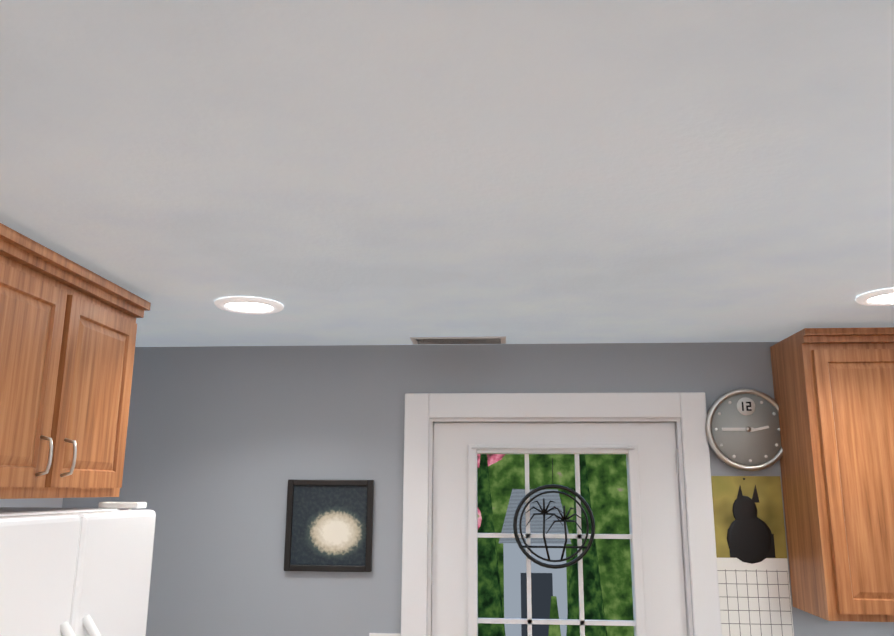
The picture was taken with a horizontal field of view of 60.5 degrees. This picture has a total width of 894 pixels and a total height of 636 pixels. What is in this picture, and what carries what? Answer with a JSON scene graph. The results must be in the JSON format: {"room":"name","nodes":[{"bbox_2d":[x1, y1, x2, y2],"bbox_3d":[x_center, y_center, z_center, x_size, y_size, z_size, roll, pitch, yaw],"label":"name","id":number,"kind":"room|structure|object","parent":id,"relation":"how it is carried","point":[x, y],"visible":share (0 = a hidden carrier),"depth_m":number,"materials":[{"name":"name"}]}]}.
{"room":"kitchen","nodes":[
{"label":"kitchen","id":0,"kind":"room"},
{"bbox_2d":[0,498,62,507],"bbox_3d":[-1.853,0.398,-0.985,0.120,2.350,8.190,-1,-13,4],"label":"wall","id":1,"kind":"structure","parent":0,"point":[44,502],"depth_m":2.82,"materials":[{"name":"grey paint"}]},
{"bbox_2d":[0,223,150,498],"bbox_3d":[-1.241,0.148,1.858,0.699,0.560,0.770,-1,-13,4],"label":"upper cabinet","id":2,"kind":"object","parent":1,"relation":"attached to","point":[68,329],"visible":1,"depth_m":1.84,"materials":[{"name":"brown wood"}]},
{"bbox_2d":[0,0,893,346],"bbox_3d":[0.114,-0.789,-0.862,4.050,0.040,8.190,-1,-13,4],"label":"ceiling","id":3,"kind":"structure","parent":0,"point":[362,172],"depth_m":1.35,"materials":[{"name":"paint"}]},
{"bbox_2d":[215,297,283,313],"bbox_3d":[-0.615,-0.035,2.388,0.209,0.010,0.209,11,-17,-40],"label":"recessed light","id":4,"kind":"object","parent":3,"relation":"in","point":[253,305],"depth_m":2.37,"materials":[{"name":"white plastic"}]},
{"bbox_2d":[410,336,505,343],"bbox_3d":[0.045,0.086,2.918,0.360,0.008,0.120,-1,-13,4],"label":"ceiling vent","id":5,"kind":"object","parent":3,"relation":"in","point":[465,340],"visible":1,"depth_m":2.90,"materials":[{"name":"white metal"}]},
{"bbox_2d":[855,288,893,305],"bbox_3d":[1.308,-0.060,2.232,0.209,0.010,0.209,11,-17,-40],"label":"recessed light","id":6,"kind":"object","parent":3,"relation":"in","point":[885,297],"depth_m":2.25,"materials":[{"name":"white plastic"}]},
{"bbox_2d":[62,342,893,635],"bbox_3d":[0.395,1.261,2.803,3.810,2.350,0.120,-1,-13,4],"label":"wall","id":7,"kind":"structure","parent":0,"point":[224,444],"depth_m":2.97,"materials":[{"name":"grey paint"}]},
{"bbox_2d":[284,480,373,571],"bbox_3d":[-0.445,0.783,2.898,0.330,0.335,0.020,-1,-13,4],"label":"picture frame","id":8,"kind":"object","parent":7,"relation":"attached to","point":[329,525],"visible":1,"depth_m":2.90,"materials":[{"name":"black wood"}]},
{"bbox_2d":[369,633,400,635],"bbox_3d":[-0.228,1.212,2.791,0.116,0.120,0.010,-1,-13,4],"label":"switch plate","id":9,"kind":"object","parent":7,"relation":"attached to","point":[384,634],"visible":1,"depth_m":2.80,"materials":[{"name":"white plastic"}]},
{"bbox_2d":[432,423,686,635],"bbox_3d":[0.409,1.392,2.726,0.938,2.031,0.121,-1,-13,4],"label":"door","id":10,"kind":"structure","parent":7,"relation":"in","point":[650,451],"depth_m":2.88,"materials":[{"name":"white wood"}]},
{"bbox_2d":[513,458,594,568],"bbox_3d":[0.399,0.727,2.865,0.304,0.402,0.012,-1,-13,4],"label":"wall decoration","id":11,"kind":"object","parent":10,"relation":"attached to","point":[544,512],"visible":0.98,"depth_m":2.85,"materials":[{"name":"black plastic"}]},
{"bbox_2d":[401,392,721,635],"bbox_3d":[0.406,1.353,2.771,1.145,2.155,0.140,-1,-13,4],"label":"door frame","id":12,"kind":"structure","parent":7,"relation":"attached to","point":[424,412],"depth_m":2.89,"materials":[{"name":"white wood"}]},
{"bbox_2d":[706,388,782,470],"bbox_3d":[1.119,0.416,2.858,0.306,0.306,0.036,-1,-13,4],"label":"wall clock","id":13,"kind":"object","parent":7,"relation":"attached to","point":[743,429],"visible":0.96,"depth_m":2.85,"materials":[{"name":"silver metal"}]},
{"bbox_2d":[711,476,793,635],"bbox_3d":[1.096,0.882,2.769,0.262,0.609,0.009,-1,-13,4],"label":"calendar","id":14,"kind":"object","parent":7,"relation":"attached to","point":[753,573],"visible":1,"depth_m":2.77,"materials":[{"name":"white paper"}]},
{"bbox_2d":[770,327,893,621],"bbox_3d":[1.446,0.528,2.640,0.450,0.940,0.364,-1,-13,4],"label":"upper cabinet","id":15,"kind":"object","parent":7,"relation":"attached to","point":[834,393],"visible":1,"depth_m":2.54,"materials":[{"name":"brown wood"}]},
{"bbox_3d":[0.101,1.553,-1.387,4.050,0.060,8.190,-1,-13,4],"label":"floor","id":16,"kind":"structure","parent":0,"visible":0},
{"bbox_2d":[0,502,155,635],"bbox_3d":[-1.176,1.288,1.597,0.816,1.752,0.770,-1,-13,4],"label":"fridge","id":17,"kind":"object","parent":16,"relation":"on","point":[75,571],"visible":1,"depth_m":1.74,"materials":[{"name":"white metal"}]},
{"label":"outside","id":18,"kind":"structure","parent":0,"visible":0},
{"bbox_2d":[477,454,633,635],"bbox_3d":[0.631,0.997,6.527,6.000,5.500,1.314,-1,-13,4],"label":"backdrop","id":19,"kind":"structure","parent":18,"point":[502,582],"depth_m":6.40,"materials":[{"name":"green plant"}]}
]}

